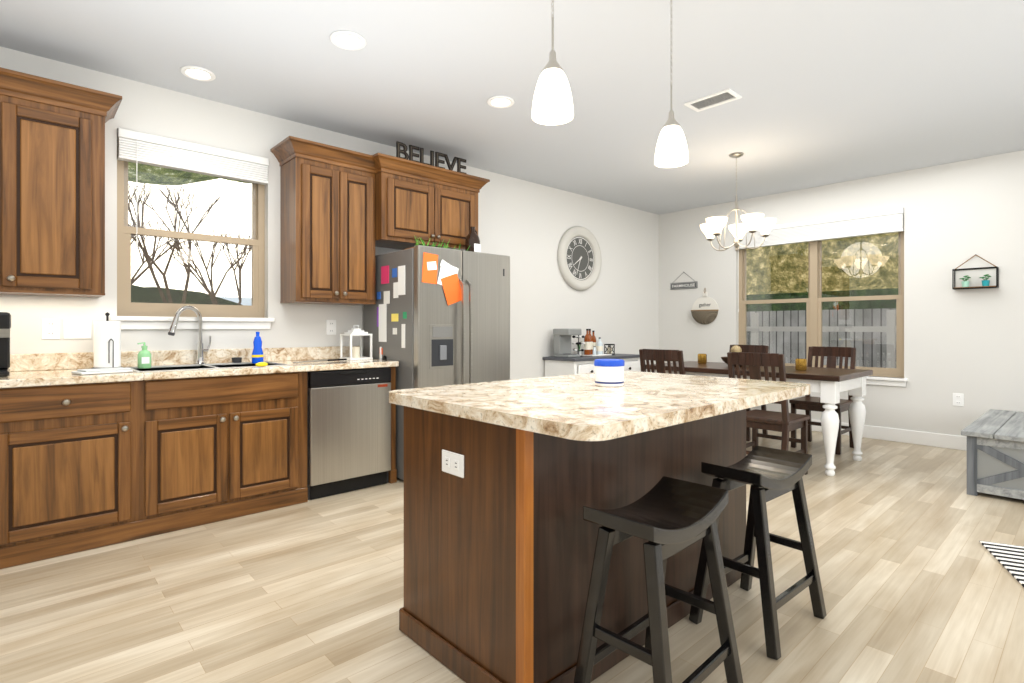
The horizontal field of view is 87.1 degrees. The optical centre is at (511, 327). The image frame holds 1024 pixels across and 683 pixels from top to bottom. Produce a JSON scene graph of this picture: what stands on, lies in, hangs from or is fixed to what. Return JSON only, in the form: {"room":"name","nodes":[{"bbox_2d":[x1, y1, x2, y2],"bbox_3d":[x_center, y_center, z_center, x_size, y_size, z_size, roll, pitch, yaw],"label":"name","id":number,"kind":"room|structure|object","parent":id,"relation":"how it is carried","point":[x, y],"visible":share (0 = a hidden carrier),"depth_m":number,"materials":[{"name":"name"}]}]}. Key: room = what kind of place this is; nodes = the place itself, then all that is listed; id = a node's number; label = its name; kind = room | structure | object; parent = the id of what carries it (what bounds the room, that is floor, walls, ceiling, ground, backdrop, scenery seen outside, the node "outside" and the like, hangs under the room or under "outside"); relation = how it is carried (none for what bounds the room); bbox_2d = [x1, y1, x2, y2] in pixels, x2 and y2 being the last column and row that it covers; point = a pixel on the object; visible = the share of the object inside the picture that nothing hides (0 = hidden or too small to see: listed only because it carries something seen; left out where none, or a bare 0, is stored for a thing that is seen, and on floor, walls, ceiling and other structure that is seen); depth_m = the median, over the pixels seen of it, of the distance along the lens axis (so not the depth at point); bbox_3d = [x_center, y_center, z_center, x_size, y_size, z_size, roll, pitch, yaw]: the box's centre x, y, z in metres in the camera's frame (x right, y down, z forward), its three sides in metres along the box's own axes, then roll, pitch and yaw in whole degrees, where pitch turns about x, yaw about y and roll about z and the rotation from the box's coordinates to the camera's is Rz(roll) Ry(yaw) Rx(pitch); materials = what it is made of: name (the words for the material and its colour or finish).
{"room":"dining room and kitchen","nodes":[
{"label":"dining room and kitchen","id":0,"kind":"room"},
{"bbox_2d":[0,46,659,379],"bbox_3d":[-1.306,-0.215,4.634,9.330,2.770,0.160,0,0,-42],"label":"wall","id":1,"kind":"structure","parent":0,"point":[524,221],"depth_m":4.46,"materials":[{"name":"white paint"}]},
{"bbox_2d":[41,318,59,338],"bbox_3d":[-2.743,0.005,3.205,0.083,0.122,0.010,0,0,-42],"label":"wall outlet plate","id":2,"kind":"object","parent":1,"relation":"attached to","point":[50,328],"depth_m":3.20,"materials":[{"name":"white plastic"}]},
{"bbox_2d":[0,87,107,297],"bbox_3d":[-2.775,-0.718,2.959,0.840,1.033,0.328,0,0,-42],"label":"upper cabinet","id":3,"kind":"object","parent":1,"relation":"attached to","point":[52,154],"depth_m":2.96,"materials":[{"name":"brown wood"}]},
{"bbox_2d":[64,319,90,338],"bbox_3d":[-2.650,0.005,3.288,0.132,0.122,0.013,0,0,-42],"label":"wall outlet plate","id":4,"kind":"object","parent":1,"relation":"attached to","point":[74,328],"depth_m":3.29,"materials":[{"name":"white plastic"}]},
{"bbox_2d":[110,128,274,329],"bbox_3d":[-2.201,-0.630,3.769,0.990,1.280,0.180,0,0,-42],"label":"window","id":5,"kind":"structure","parent":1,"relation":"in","point":[136,147],"depth_m":3.72,"materials":[{"name":"beige plastic"}]},
{"bbox_2d":[279,155,379,304],"bbox_3d":[-1.421,-0.718,4.197,0.630,1.033,0.328,0,0,-42],"label":"upper cabinet","id":6,"kind":"object","parent":1,"relation":"attached to","point":[344,213],"depth_m":4.04,"materials":[{"name":"brown wood"}]},
{"bbox_2d":[326,320,335,334],"bbox_3d":[-1.466,-0.005,4.371,0.083,0.122,0.010,0,0,-42],"label":"wall outlet plate","id":7,"kind":"object","parent":1,"relation":"attached to","point":[330,324],"depth_m":4.37,"materials":[{"name":"white plastic"}]},
{"bbox_2d":[376,167,479,250],"bbox_3d":[-0.794,-0.967,4.708,0.975,0.535,0.418,0,0,-42],"label":"upper cabinet","id":8,"kind":"object","parent":1,"relation":"attached to","point":[407,206],"depth_m":4.48,"materials":[{"name":"brown wood"}]},
{"bbox_2d":[396,141,466,173],"bbox_3d":[-0.665,-1.420,4.549,0.700,0.145,0.013,0,0,-42],"label":"sign","id":9,"kind":"object","parent":8,"relation":"on","point":[437,155],"visible":0.83,"depth_m":4.53,"materials":[{"name":"brown metal"}]},
{"bbox_2d":[557,226,601,290],"bbox_3d":[0.823,-0.830,6.426,0.770,0.770,0.062,0,0,-42],"label":"wall clock","id":10,"kind":"object","parent":1,"relation":"attached to","point":[579,257],"visible":1,"depth_m":6.41,"materials":[{"name":"grey"}]},
{"bbox_2d":[0,428,1023,682],"bbox_3d":[1.446,1.230,1.622,9.330,0.120,8.320,0,0,-42],"label":"floor","id":11,"kind":"structure","parent":0,"point":[920,584],"depth_m":2.33,"materials":[{"name":"brown wood"}]},
{"bbox_2d":[0,388,11,568],"bbox_3d":[-2.896,0.731,2.645,0.628,0.880,0.628,0,0,-42],"label":"base cabinet","id":12,"kind":"object","parent":11,"relation":"on","point":[5,393],"depth_m":2.62,"materials":[{"name":"brown wood"}]},
{"bbox_2d":[12,380,143,566],"bbox_3d":[-2.523,0.731,2.985,0.683,0.880,0.628,0,0,-42],"label":"base cabinet","id":13,"kind":"object","parent":11,"relation":"on","point":[85,467],"depth_m":2.80,"materials":[{"name":"brown wood"}]},
{"bbox_2d":[0,346,398,387],"bbox_3d":[-2.344,0.296,3.133,3.452,0.293,0.653,0,0,-42],"label":"countertop","id":14,"kind":"structure","parent":13,"relation":"on","point":[39,369],"depth_m":3.43,"materials":[{"name":"stone"}]},
{"bbox_2d":[0,312,10,376],"bbox_3d":[-2.748,0.084,2.788,0.230,0.330,0.261,0,0,-42],"label":"coffee maker","id":15,"kind":"object","parent":14,"relation":"on","point":[5,322],"visible":1,"depth_m":2.78,"materials":[{"name":"black plastic"}]},
{"bbox_2d":[71,367,132,374],"bbox_3d":[-2.278,0.238,3.001,0.160,0.022,0.240,0,0,36],"label":"dish towel","id":16,"kind":"object","parent":14,"relation":"on","point":[101,370],"visible":0.98,"depth_m":2.95,"materials":[{"name":"white fabric"}]},
{"bbox_2d":[91,312,121,368],"bbox_3d":[-2.441,0.076,3.253,0.156,0.345,0.163,0,0,-42],"label":"paper towel holder","id":17,"kind":"object","parent":14,"relation":"on","point":[107,343],"visible":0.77,"depth_m":3.20,"materials":[{"name":"white"}]},
{"bbox_2d":[138,342,150,368],"bbox_3d":[-2.277,0.168,3.340,0.073,0.162,0.074,0,0,-42],"label":"soap dispenser","id":18,"kind":"object","parent":14,"relation":"on","point":[144,357],"visible":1,"depth_m":3.32,"materials":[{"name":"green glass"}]},
{"bbox_2d":[168,306,210,363],"bbox_3d":[-2.158,0.047,3.619,0.276,0.395,0.126,0,0,-42],"label":"faucet","id":19,"kind":"object","parent":14,"relation":"on","point":[201,350],"visible":0.98,"depth_m":3.66,"materials":[{"name":"silver metal"}]},
{"bbox_2d":[252,332,263,363],"bbox_3d":[-1.796,0.137,3.807,0.080,0.224,0.048,0,0,-42],"label":"dish soap bottle","id":20,"kind":"object","parent":14,"relation":"on","point":[257,354],"visible":0.9,"depth_m":3.79,"materials":[{"name":"blue plastic"}]},
{"bbox_2d":[232,357,346,366],"bbox_3d":[-1.533,0.229,3.859,0.736,0.038,0.574,0,0,-42],"label":"accessories","id":21,"kind":"object","parent":14,"relation":"on","point":[239,360],"visible":0.96,"depth_m":3.80,"materials":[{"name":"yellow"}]},
{"bbox_2d":[340,325,372,359],"bbox_3d":[-1.240,0.113,4.288,0.190,0.273,0.190,0,0,-42],"label":"lantern","id":22,"kind":"object","parent":14,"relation":"on","point":[355,353],"visible":1,"depth_m":4.26,"materials":[{"name":"white metal"}]},
{"bbox_2d":[307,367,390,499],"bbox_3d":[-1.323,0.732,4.038,0.616,0.868,0.598,0,0,-42],"label":"dishwasher","id":23,"kind":"object","parent":11,"relation":"on","point":[348,430],"visible":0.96,"depth_m":3.80,"materials":[{"name":"grey metal"}]},
{"bbox_2d":[364,245,509,480],"bbox_3d":[-0.612,0.282,4.501,0.922,1.774,0.912,0,0,-42],"label":"refrigerator","id":24,"kind":"object","parent":11,"relation":"on","point":[435,316],"visible":0.71,"depth_m":4.14,"materials":[{"name":"grey metal"}]},
{"bbox_2d":[404,236,449,249],"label":"plant","id":25,"kind":"object","parent":24,"relation":"on","point":[422,241],"depth_m":4.33,"materials":[{"name":"green plant"}]},
{"bbox_2d":[454,226,480,251],"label":"figurine","id":26,"kind":"object","parent":24,"relation":"on","point":[472,242],"depth_m":4.65,"materials":[{"name":"brown"}]},
{"bbox_2d":[399,407,751,682],"bbox_3d":[0.347,0.730,2.331,1.492,0.879,0.706,0,0,-42],"label":"kitchen island","id":27,"kind":"object","parent":11,"relation":"on","point":[505,481],"depth_m":1.80,"materials":[{"name":"brown wood"}]},
{"bbox_2d":[389,371,810,446],"bbox_3d":[0.421,0.270,2.270,1.570,0.040,1.060,0,0,-42],"label":"island countertop","id":28,"kind":"structure","parent":27,"relation":"on","point":[575,409],"depth_m":1.88,"materials":[{"name":"beige stone"}]},
{"bbox_2d":[594,359,624,386],"bbox_3d":[0.422,0.193,2.339,0.130,0.112,0.130,0,0,-42],"label":"jar","id":29,"kind":"object","parent":28,"relation":"on","point":[609,372],"visible":1,"depth_m":2.29,"materials":[{"name":"white"}]},
{"bbox_2d":[542,354,639,376],"bbox_3d":[0.970,0.747,6.265,1.260,0.847,0.494,0,0,-42],"label":"sideboard","id":30,"kind":"object","parent":11,"relation":"on","point":[556,366],"visible":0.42,"depth_m":5.90,"materials":[{"name":"white paint"}]},
{"bbox_2d":[553,329,614,357],"bbox_3d":[0.870,0.165,6.215,0.915,0.315,0.240,0,0,-42],"label":"decor","id":31,"kind":"object","parent":30,"relation":"on","point":[562,342],"visible":1,"depth_m":6.05,"materials":[{"name":"grey"}]},
{"bbox_2d":[574,476,742,682],"bbox_3d":[0.454,0.848,1.663,0.468,0.649,0.362,0,0,-42],"label":"stool","id":32,"kind":"object","parent":11,"relation":"on","point":[666,517],"visible":1,"depth_m":1.60,"materials":[{"name":"black paint"}]},
{"bbox_2d":[639,349,684,374],"bbox_3d":[1.494,0.681,4.944,0.538,0.981,0.440,0,0,-42],"label":"dining chair","id":33,"kind":"object","parent":11,"relation":"on","point":[659,356],"visible":0.25,"depth_m":4.76,"materials":[{"name":"brown wood"}]},
{"bbox_2d":[729,345,768,440],"bbox_3d":[2.477,0.681,5.882,0.538,0.981,0.440,0,0,-42],"label":"dining chair","id":34,"kind":"object","parent":11,"relation":"on","point":[755,348],"visible":0.17,"depth_m":5.92,"materials":[{"name":"brown wood"}]},
{"bbox_2d":[689,446,826,659],"bbox_3d":[0.990,0.848,2.167,0.468,0.649,0.362,0,0,-42],"label":"stool","id":35,"kind":"object","parent":11,"relation":"on","point":[767,474],"visible":0.96,"depth_m":2.13,"materials":[{"name":"black paint"}]},
{"bbox_2d":[646,361,872,475],"bbox_3d":[2.258,0.769,5.100,0.900,0.799,1.760,0,0,-42],"label":"dining table","id":36,"kind":"object","parent":11,"relation":"on","point":[829,385],"visible":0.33,"depth_m":4.53,"materials":[{"name":"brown wood"}]},
{"bbox_2d":[698,354,706,363],"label":"decor","id":37,"kind":"object","parent":36,"relation":"on","point":[702,358],"depth_m":5.56,"materials":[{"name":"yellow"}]},
{"bbox_2d":[721,357,727,364],"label":"decor","id":38,"kind":"object","parent":36,"relation":"on","point":[724,359],"depth_m":5.17,"materials":[{"name":"brown wood"}]},
{"bbox_2d":[731,345,741,351],"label":"decor","id":39,"kind":"object","parent":36,"relation":"on","point":[735,348],"depth_m":5.17,"materials":[{"name":"brown"}]},
{"bbox_2d":[795,359,806,370],"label":"decor","id":40,"kind":"object","parent":36,"relation":"on","point":[800,364],"depth_m":4.67,"materials":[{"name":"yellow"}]},
{"bbox_2d":[727,352,809,474],"bbox_3d":[2.046,0.681,4.311,0.538,0.981,0.440,0,0,-42],"label":"dining chair","id":41,"kind":"object","parent":11,"relation":"on","point":[784,421],"visible":0.48,"depth_m":4.18,"materials":[{"name":"brown wood"}]},
{"bbox_2d":[789,346,855,454],"bbox_3d":[3.051,0.681,5.283,0.538,0.981,0.440,0,0,-42],"label":"dining chair","id":42,"kind":"object","parent":11,"relation":"on","point":[808,404],"visible":0.5,"depth_m":5.28,"materials":[{"name":"brown wood"}]},
{"bbox_2d":[961,409,1023,499],"bbox_3d":[3.937,0.945,4.033,1.480,0.449,0.696,0,0,-42],"label":"coffee table","id":43,"kind":"object","parent":11,"relation":"on","point":[995,452],"visible":1,"depth_m":3.71,"materials":[{"name":"grey wood"}]},
{"bbox_2d":[979,541,1023,586],"bbox_3d":[3.287,1.164,1.702,2.400,0.010,1.600,0,0,26],"label":"rug","id":44,"kind":"object","parent":11,"relation":"on","point":[1009,558],"visible":0.89,"depth_m":2.73,"materials":[{"name":"white fabric"}]},
{"bbox_2d":[0,0,1023,214],"bbox_3d":[1.446,-1.660,1.622,9.330,0.120,8.320,0,0,-42],"label":"ceiling","id":45,"kind":"structure","parent":0,"point":[833,91],"depth_m":3.40,"materials":[{"name":"white paint"}]},
{"bbox_2d":[180,66,215,80],"bbox_3d":[-1.967,-1.593,3.379,0.195,0.011,0.195,0,0,39],"label":"recessed light","id":46,"kind":"object","parent":45,"relation":"in","point":[193,72],"depth_m":3.38,"materials":[{"name":"white paint"}]},
{"bbox_2d":[330,30,365,49],"bbox_3d":[-0.909,-1.593,2.992,0.195,0.011,0.195,0,0,42],"label":"recessed light","id":47,"kind":"object","parent":45,"relation":"in","point":[347,40],"depth_m":2.99,"materials":[{"name":"white paint"}]},
{"bbox_2d":[487,96,513,107],"bbox_3d":[-0.080,-1.593,3.804,0.195,0.011,0.195,0,0,39],"label":"recessed light","id":48,"kind":"object","parent":45,"relation":"in","point":[495,101],"depth_m":3.80,"materials":[{"name":"white paint"}]},
{"bbox_2d":[532,0,573,124],"bbox_3d":[0.150,-1.187,1.982,0.154,0.826,0.154,0,0,-42],"label":"pendant light","id":49,"kind":"object","parent":45,"relation":"hanging from","point":[552,102],"visible":1,"depth_m":1.94,"materials":[{"name":"white glass"}]},
{"bbox_2d":[654,0,688,167],"bbox_3d":[0.748,-1.187,2.528,0.154,0.826,0.154,0,0,-42],"label":"pendant light","id":50,"kind":"object","parent":45,"relation":"hanging from","point":[671,151],"visible":1,"depth_m":2.49,"materials":[{"name":"white glass"}]},
{"bbox_2d":[684,88,741,111],"bbox_3d":[1.406,-1.593,3.779,0.190,0.011,0.330,0,0,-42],"label":"ceiling vent","id":51,"kind":"object","parent":45,"relation":"in","point":[714,99],"visible":0.94,"depth_m":3.77,"materials":[{"name":"white metal"}]},
{"bbox_2d":[700,152,776,251],"bbox_3d":[2.052,-1.150,4.981,0.663,0.900,0.645,0,0,-42],"label":"light","id":52,"kind":"object","parent":45,"relation":"hanging from","point":[711,227],"visible":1,"depth_m":4.89,"materials":[{"name":"silver metal"}]},
{"bbox_2d":[660,150,1023,436],"bbox_3d":[4.825,-0.215,4.722,0.160,2.770,7.980,0,0,-42],"label":"wall","id":53,"kind":"structure","parent":0,"point":[968,344],"depth_m":5.34,"materials":[{"name":"white paint"}]},
{"bbox_2d":[670,272,696,289],"bbox_3d":[2.330,-0.647,7.320,0.015,0.234,0.400,0,0,-42],"label":"sign","id":54,"kind":"object","parent":53,"relation":"attached to","point":[684,285],"visible":1,"depth_m":7.31,"materials":[{"name":"grey wood"}]},
{"bbox_2d":[691,288,718,324],"bbox_3d":[2.497,-0.288,7.052,0.130,0.486,0.382,0,0,-42],"label":"sign","id":55,"kind":"object","parent":53,"relation":"attached to","point":[705,310],"visible":1,"depth_m":7.04,"materials":[{"name":"white"}]},
{"bbox_2d":[738,208,907,386],"bbox_3d":[3.446,-0.315,6.179,0.180,1.830,1.820,0,0,-42],"label":"dining window","id":56,"kind":"structure","parent":53,"relation":"in","point":[814,233],"depth_m":6.08,"materials":[{"name":"beige plastic"}]},
{"bbox_2d":[799,419,966,450],"bbox_3d":[4.755,1.103,4.665,0.021,0.135,7.969,0,0,-42],"label":"baseboard","id":57,"kind":"structure","parent":53,"relation":"attached to","point":[956,442],"depth_m":5.43,"materials":[{"name":"white paint"}]},
{"bbox_2d":[953,393,963,406],"bbox_3d":[4.289,0.691,5.181,0.010,0.122,0.083,0,0,-42],"label":"wall outlet plate","id":58,"kind":"object","parent":53,"relation":"attached to","point":[958,399],"depth_m":5.18,"materials":[{"name":"white plastic"}]},
{"bbox_2d":[952,254,998,289],"bbox_3d":[4.343,-0.532,5.054,0.100,0.324,0.320,0,0,-42],"label":"plants","id":59,"kind":"object","parent":53,"relation":"attached to","point":[985,283],"visible":1,"depth_m":5.05,"materials":[{"name":"green plant"}]},
{"label":"outside","id":60,"kind":"structure","parent":0,"visible":0},
{"bbox_2d":[128,162,897,367],"bbox_3d":[3.004,-16.330,11.918,100.000,45.000,85.100,0,0,-42],"label":"scenery","id":61,"kind":"structure","parent":60,"point":[230,251],"depth_m":12.40,"materials":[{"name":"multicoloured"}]}
]}

